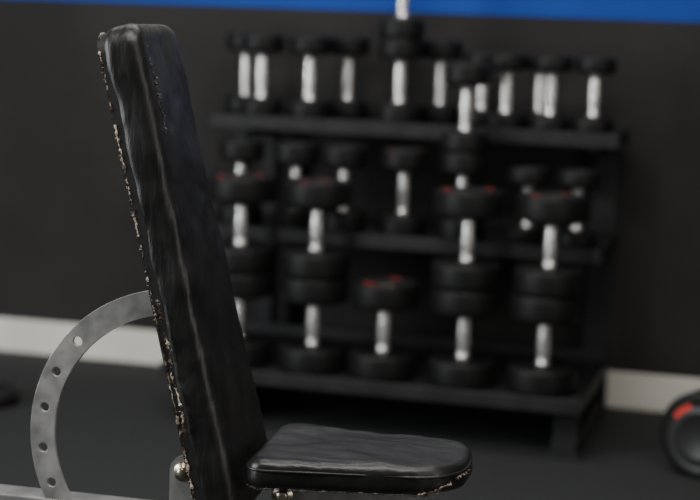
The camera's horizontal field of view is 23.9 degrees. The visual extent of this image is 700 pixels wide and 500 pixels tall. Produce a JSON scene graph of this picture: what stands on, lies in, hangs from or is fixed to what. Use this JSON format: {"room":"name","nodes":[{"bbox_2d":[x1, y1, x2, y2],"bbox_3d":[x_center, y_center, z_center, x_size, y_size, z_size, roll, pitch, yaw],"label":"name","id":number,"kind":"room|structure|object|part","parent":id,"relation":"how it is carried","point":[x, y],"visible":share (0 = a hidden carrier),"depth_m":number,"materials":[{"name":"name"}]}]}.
{"room":"gym","nodes":[
{"label":"gym","id":0,"kind":"room"},
{"bbox_2d":[0,0,699,378],"bbox_3d":[0.369,-0.996,5.086,8.000,2.900,0.120,4,8,15],"label":"wall","id":1,"kind":"structure","parent":0,"point":[69,247],"depth_m":5.20,"materials":[{"name":"grey paint"}]},
{"bbox_2d":[0,317,699,411],"bbox_3d":[0.302,0.392,5.213,8.000,0.113,0.016,4,8,15],"label":"baseboard","id":2,"kind":"structure","parent":1,"relation":"attached to","point":[625,390],"depth_m":5.47,"materials":[{"name":"paint"}]},
{"bbox_2d":[0,350,699,499],"bbox_3d":[-0.533,0.892,2.166,8.000,0.100,6.650,4,8,15],"label":"floor","id":3,"kind":"structure","parent":0,"point":[117,434],"depth_m":4.62,"materials":[{"name":"rubber"}]},
{"bbox_2d":[0,380,19,408],"bbox_3d":[-1.093,0.424,4.862,0.240,0.046,0.240,4,8,15],"label":"weight plate","id":4,"kind":"object","parent":3,"relation":"on","point":[9,391],"visible":1,"depth_m":4.83,"materials":[{"name":"black plastic"}]},
{"bbox_2d":[0,24,472,499],"bbox_3d":[-0.257,0.206,2.695,1.194,1.133,0.600,4,8,12],"label":"weight bench","id":5,"kind":"object","parent":3,"relation":"on","point":[228,454],"visible":1,"depth_m":2.59,"materials":[{"name":"leather"}]},
{"bbox_3d":[-0.266,0.404,2.662,0.052,0.150,0.006,4,8,12],"label":"pivot plate","id":6,"kind":"part","parent":5,"relation":"part of","materials":[{"name":"grey metal"}]},
{"bbox_2d":[160,104,628,460],"bbox_3d":[0.143,0.052,4.808,1.218,0.885,0.653,4,8,15],"label":"dumbbell rack","id":7,"kind":"object","parent":3,"relation":"on","point":[575,414],"visible":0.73,"depth_m":4.80,"materials":[{"name":"black metal"}]},
{"bbox_2d":[217,138,263,225],"bbox_3d":[-0.321,-0.201,4.859,0.132,0.248,0.132,5,8,19],"label":"dumbbell","id":8,"kind":"object","parent":7,"relation":"on","point":[242,151],"depth_m":4.81,"materials":[{"name":"black rubber"}]},
{"bbox_2d":[208,172,275,273],"bbox_3d":[-0.310,-0.078,4.695,0.192,0.270,0.192,6,9,27],"label":"dumbbell","id":9,"kind":"object","parent":7,"relation":"on","point":[240,189],"depth_m":4.62,"materials":[{"name":"black rubber"}]},
{"bbox_2d":[225,32,262,113],"bbox_3d":[-0.321,-0.547,5.107,0.126,0.245,0.126,6,9,25],"label":"dumbbell","id":10,"kind":"object","parent":7,"relation":"on","point":[234,40],"depth_m":5.08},
{"bbox_2d":[230,270,273,367],"bbox_3d":[-0.318,0.190,4.732,0.192,0.270,0.192,9,10,40],"label":"dumbbell","id":11,"kind":"object","parent":7,"relation":"on","point":[244,286],"depth_m":4.66,"materials":[{"name":"black rubber"}]},
{"bbox_2d":[240,33,283,116],"bbox_3d":[-0.265,-0.525,4.964,0.126,0.245,0.126,8,10,34],"label":"dumbbell","id":12,"kind":"object","parent":7,"relation":"on","point":[263,45],"depth_m":4.92,"materials":[{"name":"black rubber"}]},
{"bbox_2d":[272,141,318,229],"bbox_3d":[-0.159,-0.189,4.817,0.132,0.248,0.132,2,8,-4],"label":"dumbbell","id":13,"kind":"object","parent":7,"relation":"on","point":[297,154],"depth_m":4.77,"materials":[{"name":"black rubber"}]},
{"bbox_2d":[288,35,331,118],"bbox_3d":[-0.120,-0.515,4.926,0.126,0.245,0.126,3,8,6],"label":"dumbbell","id":14,"kind":"object","parent":7,"relation":"on","point":[311,47],"depth_m":4.88,"materials":[{"name":"black rubber"}]},
{"bbox_2d":[278,275,348,375],"bbox_3d":[-0.104,0.205,4.675,0.192,0.270,0.192,8,10,36],"label":"dumbbell","id":15,"kind":"object","parent":7,"relation":"on","point":[311,356],"depth_m":4.61,"materials":[{"name":"black rubber"}]},
{"bbox_2d":[281,177,352,279],"bbox_3d":[-0.093,-0.062,4.638,0.192,0.270,0.192,2,8,-3],"label":"dumbbell","id":16,"kind":"object","parent":7,"relation":"on","point":[316,261],"depth_m":4.57,"materials":[{"name":"black rubber"}]},
{"bbox_2d":[322,144,367,232],"bbox_3d":[-0.019,-0.179,4.780,0.132,0.248,0.132,8,10,36],"label":"dumbbell","id":17,"kind":"object","parent":7,"relation":"on","point":[345,157],"depth_m":4.73,"materials":[{"name":"black rubber"}]},
{"bbox_2d":[328,36,369,118],"bbox_3d":[-0.006,-0.523,5.014,0.126,0.245,0.126,8,10,39],"label":"dumbbell","id":18,"kind":"object","parent":7,"relation":"on","point":[346,107],"depth_m":4.97,"materials":[{"name":"black rubber"}]},
{"bbox_2d":[160,321,606,415],"bbox_3d":[0.116,0.331,4.826,1.196,0.064,0.603,4,8,15],"label":"tray","id":19,"kind":"object","parent":7,"relation":"on","point":[590,362],"depth_m":4.67,"materials":[{"name":"black metal"}]},
{"bbox_2d":[348,276,419,381],"bbox_3d":[0.095,0.220,4.623,0.192,0.270,0.192,3,8,10],"label":"dumbbell","id":20,"kind":"object","parent":7,"relation":"on","point":[382,362],"depth_m":4.56,"materials":[{"name":"black rubber"}]},
{"bbox_2d":[376,38,423,123],"bbox_3d":[0.147,-0.497,4.861,0.132,0.248,0.132,9,10,39],"label":"dumbbell","id":21,"kind":"object","parent":7,"relation":"on","point":[398,50],"depth_m":4.82,"materials":[{"name":"black rubber"}]},
{"bbox_2d":[379,0,424,38],"bbox_3d":[0.156,-0.743,4.827,0.132,0.248,0.132,8,10,38],"label":"dumbbell","id":22,"kind":"object","parent":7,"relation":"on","point":[401,26],"visible":1,"depth_m":4.79,"materials":[{"name":"black rubber"}]},
{"bbox_2d":[379,147,427,236],"bbox_3d":[0.153,-0.167,4.735,0.132,0.248,0.132,7,9,30],"label":"dumbbell","id":23,"kind":"object","parent":7,"relation":"on","point":[404,160],"depth_m":4.69,"materials":[{"name":"black rubber"}]},
{"bbox_2d":[215,203,615,264],"bbox_3d":[0.159,-0.057,4.870,1.203,0.064,0.399,4,8,15],"label":"tray","id":24,"kind":"object","parent":7,"relation":"on","point":[493,243],"depth_m":4.72,"materials":[{"name":"black metal"}]},
{"bbox_2d":[208,104,628,149],"bbox_3d":[0.204,-0.375,4.922,1.218,0.066,0.299,4,8,15],"label":"tray","id":25,"kind":"object","parent":7,"relation":"on","point":[249,124],"depth_m":4.80,"materials":[{"name":"black metal"}]},
{"bbox_2d":[421,40,462,123],"bbox_3d":[0.271,-0.502,4.937,0.126,0.245,0.126,4,8,13],"label":"dumbbell","id":26,"kind":"object","parent":7,"relation":"on","point":[441,51],"depth_m":4.89,"materials":[{"name":"black rubber"}]},
{"bbox_2d":[437,151,486,240],"bbox_3d":[0.319,-0.155,4.694,0.132,0.248,0.132,3,8,7],"label":"dumbbell","id":27,"kind":"object","parent":7,"relation":"on","point":[464,165],"depth_m":4.64,"materials":[{"name":"black rubber"}]},
{"bbox_2d":[427,286,500,389],"bbox_3d":[0.314,0.236,4.566,0.192,0.270,0.192,5,9,22],"label":"dumbbell","id":28,"kind":"object","parent":7,"relation":"on","point":[462,369],"depth_m":4.50,"materials":[{"name":"black rubber"}]},
{"bbox_2d":[441,63,491,153],"bbox_3d":[0.327,-0.400,4.660,0.132,0.248,0.132,1,8,-11],"label":"dumbbell","id":29,"kind":"object","parent":7,"relation":"on","point":[466,140],"depth_m":4.61,"materials":[{"name":"black rubber"}]},
{"bbox_2d":[431,186,504,291],"bbox_3d":[0.323,-0.032,4.529,0.192,0.270,0.192,9,10,39],"label":"dumbbell","id":30,"kind":"object","parent":7,"relation":"on","point":[465,273],"depth_m":4.46,"materials":[{"name":"black rubber"}]},
{"bbox_2d":[464,52,502,125],"bbox_3d":[0.394,-0.478,4.906,0.118,0.215,0.118,5,9,22],"label":"dumbbell","id":31,"kind":"object","parent":7,"relation":"on","point":[478,113],"depth_m":4.87,"materials":[{"name":"black rubber"}]},
{"bbox_2d":[484,53,528,128],"bbox_3d":[0.452,-0.458,4.773,0.118,0.215,0.118,9,10,40],"label":"dumbbell","id":32,"kind":"object","parent":7,"relation":"on","point":[508,64],"depth_m":4.73,"materials":[{"name":"black rubber"}]},
{"bbox_2d":[505,166,550,245],"bbox_3d":[0.500,-0.126,4.651,0.118,0.215,0.118,4,8,10],"label":"dumbbell","id":33,"kind":"object","parent":7,"relation":"on","point":[525,233],"depth_m":4.61,"materials":[{"name":"black rubber"}]},
{"bbox_2d":[520,54,559,127],"bbox_3d":[0.562,-0.468,4.878,0.118,0.215,0.118,9,10,41],"label":"dumbbell","id":34,"kind":"object","parent":7,"relation":"on","point":[540,84],"depth_m":4.86,"materials":[{"name":"silver metal"}]},
{"bbox_2d":[506,291,581,396],"bbox_3d":[0.528,0.251,4.510,0.192,0.270,0.192,7,9,31],"label":"dumbbell","id":35,"kind":"object","parent":7,"relation":"on","point":[541,376],"depth_m":4.44,"materials":[{"name":"black rubber"}]},
{"bbox_2d":[528,55,572,131],"bbox_3d":[0.576,-0.449,4.741,0.118,0.215,0.118,4,8,14],"label":"dumbbell","id":36,"kind":"object","parent":7,"relation":"on","point":[552,66],"depth_m":4.70,"materials":[{"name":"black rubber"}]},
{"bbox_2d":[513,191,588,298],"bbox_3d":[0.543,-0.016,4.471,0.192,0.270,0.192,5,8,19],"label":"dumbbell","id":37,"kind":"object","parent":7,"relation":"on","point":[548,278],"depth_m":4.40,"materials":[{"name":"black rubber"}]},
{"bbox_3d":[0.590,0.472,4.495,0.065,0.148,0.050,4,8,15],"label":"leg","id":38,"kind":"part","parent":7,"relation":"part of","materials":[{"name":"black metal"}]},
{"bbox_3d":[0.654,0.496,4.747,0.070,0.040,0.590,4,8,15],"label":"foot rail","id":39,"kind":"part","parent":7,"relation":"part of","materials":[{"name":"black metal"}]},
{"bbox_2d":[557,168,599,248],"bbox_3d":[0.634,-0.116,4.616,0.118,0.215,0.118,5,8,21],"label":"dumbbell","id":40,"kind":"object","parent":7,"relation":"on","point":[575,236],"depth_m":4.57,"materials":[{"name":"black rubber"}]},
{"bbox_2d":[572,57,616,133],"bbox_3d":[0.700,-0.443,4.734,0.118,0.215,0.118,5,8,18],"label":"dumbbell","id":41,"kind":"object","parent":7,"relation":"on","point":[595,67],"depth_m":4.70,"materials":[{"name":"black rubber"}]},
{"bbox_2d":[660,389,699,478],"bbox_3d":[1.004,0.469,4.411,0.230,0.230,0.330,8,10,37],"label":"dumbbell","id":42,"kind":"object","parent":3,"relation":"on","point":[680,421],"visible":1,"depth_m":4.31,"materials":[{"name":"black rubber"}]}
]}

